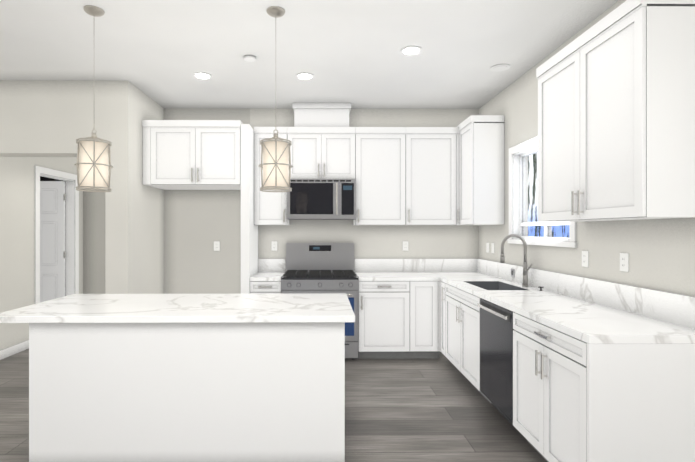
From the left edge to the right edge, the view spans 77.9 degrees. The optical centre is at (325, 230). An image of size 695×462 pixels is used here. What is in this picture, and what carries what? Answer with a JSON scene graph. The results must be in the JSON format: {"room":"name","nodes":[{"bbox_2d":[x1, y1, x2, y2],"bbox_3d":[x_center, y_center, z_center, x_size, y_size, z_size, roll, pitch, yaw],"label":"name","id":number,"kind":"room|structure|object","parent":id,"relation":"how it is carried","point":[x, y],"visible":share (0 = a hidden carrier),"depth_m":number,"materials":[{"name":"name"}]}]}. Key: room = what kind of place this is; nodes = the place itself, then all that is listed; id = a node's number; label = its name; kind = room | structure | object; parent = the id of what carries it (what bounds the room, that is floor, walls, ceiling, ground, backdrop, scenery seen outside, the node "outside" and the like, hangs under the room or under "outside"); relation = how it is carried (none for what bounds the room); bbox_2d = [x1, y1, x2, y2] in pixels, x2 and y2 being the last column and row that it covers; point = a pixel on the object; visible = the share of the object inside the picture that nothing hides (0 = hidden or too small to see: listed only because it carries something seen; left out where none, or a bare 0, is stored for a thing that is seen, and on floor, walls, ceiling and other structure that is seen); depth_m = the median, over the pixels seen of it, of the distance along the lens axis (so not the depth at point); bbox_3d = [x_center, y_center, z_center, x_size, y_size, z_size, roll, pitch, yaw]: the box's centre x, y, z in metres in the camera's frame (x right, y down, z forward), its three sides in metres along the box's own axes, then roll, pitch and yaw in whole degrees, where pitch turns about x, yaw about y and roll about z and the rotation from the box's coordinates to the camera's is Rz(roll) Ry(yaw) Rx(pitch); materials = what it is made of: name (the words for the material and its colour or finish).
{"room":"kitchen","nodes":[
{"label":"kitchen","id":0,"kind":"room"},
{"bbox_2d":[0,157,82,349],"bbox_3d":[-3.637,-0.044,2.120,0.120,2.930,8.850,0,0,-1],"label":"wall","id":1,"kind":"structure","parent":0,"point":[17,249],"depth_m":5.05,"materials":[{"name":"paint"}]},
{"bbox_2d":[0,340,28,359],"bbox_3d":[-3.565,1.371,1.507,0.012,0.100,7.620,0,0,-1],"label":"baseboard","id":2,"kind":"structure","parent":1,"relation":"attached to","point":[13,349],"depth_m":4.94,"materials":[{"name":"white wood"}]},
{"bbox_2d":[40,181,65,302],"bbox_3d":[-4.103,0.348,6.101,0.757,2.118,0.108,0,0,-1],"label":"door leaf","id":3,"kind":"structure","parent":1,"relation":"in","point":[52,238],"depth_m":6.12,"materials":[{"name":"white wood"}]},
{"bbox_2d":[34,166,78,303],"bbox_3d":[-3.663,0.305,5.785,0.136,2.230,0.940,0,0,-1],"label":"door frame","id":4,"kind":"structure","parent":1,"relation":"attached to","point":[72,239],"depth_m":6.16,"materials":[{"name":"white wood"}]},
{"bbox_2d":[0,80,104,156],"bbox_3d":[-2.908,-1.145,4.427,1.380,0.730,0.230,0,0,-1],"label":"soffit","id":5,"kind":"structure","parent":0,"point":[48,118],"depth_m":4.31,"materials":[{"name":"paint"}]},
{"bbox_2d":[40,176,65,295],"bbox_3d":[-4.596,-0.045,5.737,1.730,2.930,2.500,0,0,-1],"label":"wall","id":6,"kind":"structure","parent":0,"point":[45,179],"depth_m":6.89,"materials":[{"name":"beige paint"}]},
{"bbox_2d":[83,190,104,293],"bbox_3d":[-2.813,-0.046,6.478,1.610,2.930,0.150,0,0,-1],"label":"wall","id":7,"kind":"structure","parent":0,"point":[93,242],"depth_m":6.40,"materials":[{"name":"paint"}]},
{"bbox_2d":[105,81,163,293],"bbox_3d":[-2.112,-0.045,5.365,0.230,2.930,2.090,0,0,-1],"label":"wall","id":8,"kind":"structure","parent":0,"point":[134,234],"depth_m":4.37,"materials":[{"name":"paint"}]},
{"bbox_2d":[0,349,546,461],"bbox_3d":[-1.729,1.481,2.339,7.700,0.120,9.550,0,0,-1],"label":"floor","id":9,"kind":"structure","parent":0,"point":[442,408],"depth_m":3.29,"materials":[{"name":"grey wood"}]},
{"bbox_2d":[29,322,344,461],"bbox_3d":[-0.848,0.984,3.017,1.915,0.874,0.810,0,0,-1],"label":"kitchen island","id":10,"kind":"object","parent":9,"relation":"on","point":[186,392],"visible":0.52,"depth_m":2.61,"materials":[{"name":"white wood"}]},
{"bbox_2d":[0,293,354,322],"bbox_3d":[-0.925,0.526,3.011,2.190,0.040,0.920,0,0,-1],"label":"island countertop","id":11,"kind":"structure","parent":10,"relation":"on","point":[203,308],"depth_m":2.77,"materials":[{"name":"stone"}]},
{"bbox_2d":[241,124,257,293],"bbox_3d":[-0.881,0.130,4.977,0.095,2.580,0.641,0,0,-1],"label":"panel","id":12,"kind":"object","parent":9,"relation":"on","point":[249,248],"visible":0.46,"depth_m":4.66,"materials":[{"name":"white wood"}]},
{"bbox_2d":[250,281,281,293],"bbox_3d":[-0.661,0.983,4.971,0.340,0.874,0.655,0,0,-1],"label":"base cabinet","id":13,"kind":"object","parent":9,"relation":"on","point":[265,287],"visible":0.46,"depth_m":4.67,"materials":[{"name":"white wood"}]},
{"bbox_2d":[250,259,285,280],"bbox_3d":[-0.662,0.444,4.986,0.336,0.203,0.626,0,0,-1],"label":"countertop","id":14,"kind":"structure","parent":13,"relation":"on","point":[268,269],"depth_m":5.28,"materials":[{"name":"stone"}]},
{"bbox_2d":[281,243,357,359],"bbox_3d":[-0.069,0.782,4.943,0.831,1.275,0.721,0,0,-1],"label":"range","id":15,"kind":"object","parent":9,"relation":"on","point":[319,267],"visible":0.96,"depth_m":4.77,"materials":[{"name":"grey metal"}]},
{"bbox_2d":[358,281,409,358],"bbox_3d":[0.632,0.983,4.984,0.558,0.874,0.655,0,0,-1],"label":"base cabinet","id":16,"kind":"object","parent":9,"relation":"on","point":[383,319],"visible":0.92,"depth_m":4.69,"materials":[{"name":"white wood"}]},
{"bbox_2d":[354,259,437,280],"bbox_3d":[0.797,0.444,4.999,0.887,0.203,0.629,0,0,-1],"label":"countertop","id":17,"kind":"structure","parent":16,"relation":"on","point":[365,269],"depth_m":5.29,"materials":[{"name":"stone"}]},
{"bbox_2d":[408,281,439,358],"bbox_3d":[1.089,0.983,5.003,0.351,0.874,0.625,0,0,-1],"label":"base cabinet","id":18,"kind":"object","parent":9,"relation":"on","point":[424,319],"visible":0.75,"depth_m":4.70,"materials":[{"name":"white wood"}]},
{"bbox_2d":[440,281,453,365],"bbox_3d":[1.558,0.983,4.609,0.675,0.874,0.208,0,0,-1],"label":"base cabinet","id":19,"kind":"object","parent":9,"relation":"on","point":[443,318],"visible":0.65,"depth_m":4.61,"materials":[{"name":"white wood"}]},
{"bbox_2d":[446,284,490,402],"bbox_3d":[1.563,0.983,4.015,0.675,0.874,0.976,0,0,-1],"label":"base cabinet","id":20,"kind":"object","parent":9,"relation":"on","point":[462,332],"visible":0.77,"depth_m":3.93,"materials":[{"name":"white wood"}]},
{"bbox_2d":[438,259,694,343],"bbox_3d":[1.579,0.534,3.701,0.652,0.384,3.239,0,0,-1],"label":"countertop","id":21,"kind":"structure","parent":20,"relation":"on","point":[590,310],"depth_m":2.77,"materials":[{"name":"stone"}]},
{"bbox_2d":[500,234,531,286],"bbox_3d":[1.714,0.266,3.877,0.259,0.478,0.132,0,0,-1],"label":"faucet","id":22,"kind":"object","parent":21,"relation":"on","point":[525,273],"visible":1,"depth_m":3.90,"materials":[{"name":"silver metal"}]},
{"bbox_2d":[477,298,526,439],"bbox_3d":[1.546,0.987,3.222,0.634,0.868,0.598,0,0,-1],"label":"dishwasher","id":23,"kind":"object","parent":9,"relation":"on","point":[496,355],"visible":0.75,"depth_m":3.17,"materials":[{"name":"grey metal"}]},
{"bbox_2d":[513,312,694,461],"bbox_3d":[1.577,0.984,2.500,0.675,0.874,0.835,0,0,-1],"label":"base cabinet","id":24,"kind":"object","parent":9,"relation":"on","point":[576,400],"visible":0.96,"depth_m":2.08,"materials":[{"name":"white wood"}]},
{"bbox_2d":[0,0,618,108],"bbox_3d":[-1.729,-1.569,2.338,7.700,0.120,9.550,0,0,-1],"label":"ceiling","id":25,"kind":"structure","parent":0,"point":[160,52],"depth_m":3.52,"materials":[{"name":"paint"}]},
{"bbox_2d":[74,5,112,191],"bbox_3d":[-1.584,-0.891,2.934,0.235,1.233,0.235,0,0,-1],"label":"pendant light","id":26,"kind":"object","parent":25,"relation":"hanging from","point":[92,165],"visible":1,"depth_m":2.87,"materials":[{"name":"beige"}]},
{"bbox_2d":[193,72,211,78],"bbox_3d":[-1.196,-1.504,4.168,0.176,0.010,0.176,0,0,-1],"label":"recessed light","id":27,"kind":"object","parent":25,"relation":"in","point":[201,75],"visible":0.98,"depth_m":4.14,"materials":[{"name":"white plastic"}]},
{"bbox_2d":[244,55,255,61],"bbox_3d":[-0.662,-1.498,3.733,0.110,0.022,0.110,0,0,-1],"label":"smoke detector","id":28,"kind":"object","parent":25,"relation":"attached to","point":[249,58],"visible":1,"depth_m":3.70,"materials":[{"name":"white plastic"}]},
{"bbox_2d":[259,6,292,191],"bbox_3d":[-0.344,-0.891,2.946,0.235,1.233,0.235,0,0,-1],"label":"pendant light","id":29,"kind":"object","parent":25,"relation":"hanging from","point":[276,166],"visible":1,"depth_m":2.88,"materials":[{"name":"beige"}]},
{"bbox_2d":[296,72,313,79],"bbox_3d":[-0.206,-1.504,4.177,0.176,0.010,0.176,0,0,-1],"label":"recessed light","id":30,"kind":"object","parent":25,"relation":"in","point":[305,76],"visible":0.96,"depth_m":4.17,"materials":[{"name":"white plastic"}]},
{"bbox_2d":[400,46,421,54],"bbox_3d":[0.710,-1.504,3.586,0.176,0.010,0.176,0,0,-1],"label":"recessed light","id":31,"kind":"object","parent":25,"relation":"in","point":[411,50],"visible":0.96,"depth_m":3.57,"materials":[{"name":"white plastic"}]},
{"bbox_2d":[490,64,509,71],"bbox_3d":[1.606,-1.504,3.965,0.176,0.010,0.176,0,0,-1],"label":"recessed light","id":32,"kind":"object","parent":25,"relation":"in","point":[499,67],"visible":0.96,"depth_m":3.95,"materials":[{"name":"white plastic"}]},
{"bbox_2d":[164,108,478,293],"bbox_3d":[0.023,-0.045,5.385,4.040,2.930,0.150,0,0,-1],"label":"wall","id":33,"kind":"structure","parent":0,"point":[197,223],"depth_m":5.30,"materials":[{"name":"paint"}]},
{"bbox_2d":[142,120,242,189],"bbox_3d":[-1.461,-0.853,4.961,1.059,0.695,0.662,0,0,-1],"label":"upper cabinet","id":34,"kind":"object","parent":33,"relation":"attached to","point":[191,154],"visible":0.98,"depth_m":4.67,"materials":[{"name":"white wood"}]},
{"bbox_2d":[214,241,219,250],"bbox_3d":[-1.347,0.185,5.292,0.072,0.116,0.008,0,0,-1],"label":"electrical outlet","id":35,"kind":"object","parent":33,"relation":"attached to","point":[216,245],"visible":1,"depth_m":5.29,"materials":[{"name":"white plastic"}]},
{"bbox_2d":[254,127,288,224],"bbox_3d":[-0.641,-0.635,5.112,0.381,1.130,0.376,0,0,-1],"label":"upper cabinet","id":36,"kind":"object","parent":33,"relation":"attached to","point":[270,208],"visible":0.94,"depth_m":4.96,"materials":[{"name":"white wood"}]},
{"bbox_2d":[271,241,276,250],"bbox_3d":[-0.636,0.185,5.299,0.072,0.116,0.008,0,0,-1],"label":"electrical outlet","id":37,"kind":"object","parent":33,"relation":"attached to","point":[273,245],"visible":1,"depth_m":5.30,"materials":[{"name":"white plastic"}]},
{"bbox_2d":[287,127,354,178],"bbox_3d":[-0.055,-0.900,5.117,0.787,0.600,0.376,0,0,-1],"label":"upper cabinet","id":38,"kind":"object","parent":33,"relation":"attached to","point":[322,152],"visible":0.9,"depth_m":4.96,"materials":[{"name":"white wood"}]},
{"bbox_2d":[287,179,355,219],"bbox_3d":[-0.055,-0.366,5.077,0.781,0.462,0.456,0,0,-1],"label":"microwave","id":39,"kind":"object","parent":38,"relation":"attached to","point":[321,199],"visible":0.96,"depth_m":4.89,"materials":[{"name":"grey metal"}]},
{"bbox_2d":[293,103,350,126],"bbox_3d":[-0.050,-1.355,5.182,0.690,0.307,0.246,0,0,-1],"label":"duct","id":40,"kind":"object","parent":33,"relation":"attached to","point":[321,114],"visible":0.82,"depth_m":5.08,"materials":[{"name":"white wood"}]},
{"bbox_2d":[353,127,405,224],"bbox_3d":[0.630,-0.635,5.124,0.580,1.130,0.376,0,0,-1],"label":"upper cabinet","id":41,"kind":"object","parent":33,"relation":"attached to","point":[380,172],"visible":0.9,"depth_m":4.97,"materials":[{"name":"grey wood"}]},
{"bbox_2d":[403,241,407,250],"bbox_3d":[0.983,0.185,5.314,0.072,0.116,0.008,0,0,-1],"label":"electrical outlet","id":42,"kind":"object","parent":33,"relation":"attached to","point":[405,245],"visible":1,"depth_m":5.31,"materials":[{"name":"white plastic"}]},
{"bbox_2d":[405,127,459,224],"bbox_3d":[1.242,-0.635,5.129,0.640,1.130,0.376,0,0,-1],"label":"upper cabinet","id":43,"kind":"object","parent":33,"relation":"attached to","point":[432,175],"visible":0.79,"depth_m":4.98,"materials":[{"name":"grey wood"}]},
{"bbox_2d":[479,0,694,296],"bbox_3d":[2.004,-0.044,1.539,0.150,2.930,7.580,0,0,-1],"label":"wall","id":44,"kind":"structure","parent":0,"point":[661,252],"depth_m":3.06,"materials":[{"name":"paint"}]},
{"bbox_2d":[456,115,503,224],"bbox_3d":[1.705,-0.650,4.944,0.376,1.160,0.756,0,0,-1],"label":"upper cabinet","id":45,"kind":"object","parent":44,"relation":"attached to","point":[481,169],"visible":0.9,"depth_m":4.57,"materials":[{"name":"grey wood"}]},
{"bbox_2d":[491,243,493,252],"bbox_3d":[1.892,0.195,4.878,0.009,0.116,0.072,0,0,-1],"label":"light switch","id":46,"kind":"object","parent":44,"relation":"attached to","point":[492,247],"visible":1,"depth_m":4.87,"materials":[{"name":"white plastic"}]},
{"bbox_2d":[508,136,576,247],"bbox_3d":[1.951,-0.361,3.858,0.132,0.977,1.180,0,0,-1],"label":"window","id":47,"kind":"structure","parent":44,"relation":"in","point":[516,151],"depth_m":4.28,"materials":[{"name":"white wood"}]},
{"bbox_2d":[582,251,587,266],"bbox_3d":[1.909,0.205,3.168,0.008,0.116,0.072,0,0,-1],"label":"electrical outlet","id":48,"kind":"object","parent":44,"relation":"attached to","point":[584,258],"visible":1,"depth_m":3.16,"materials":[{"name":"white plastic"}]},
{"bbox_2d":[536,0,694,221],"bbox_3d":[1.726,-0.634,2.656,0.376,1.130,1.040,0,0,-1],"label":"upper cabinet","id":49,"kind":"object","parent":44,"relation":"attached to","point":[616,113],"visible":1,"depth_m":2.29,"materials":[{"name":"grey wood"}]},
{"bbox_2d":[620,253,628,271],"bbox_3d":[1.912,0.201,2.758,0.008,0.116,0.072,0,0,-1],"label":"electrical outlet","id":50,"kind":"object","parent":44,"relation":"attached to","point":[624,261],"visible":1,"depth_m":2.75,"materials":[{"name":"white plastic"}]},
{"label":"outside","id":51,"kind":"structure","parent":0,"visible":0},
{"bbox_2d":[528,153,568,236],"bbox_3d":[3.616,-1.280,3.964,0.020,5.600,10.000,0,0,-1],"label":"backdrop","id":52,"kind":"structure","parent":51,"point":[531,212],"depth_m":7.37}
]}

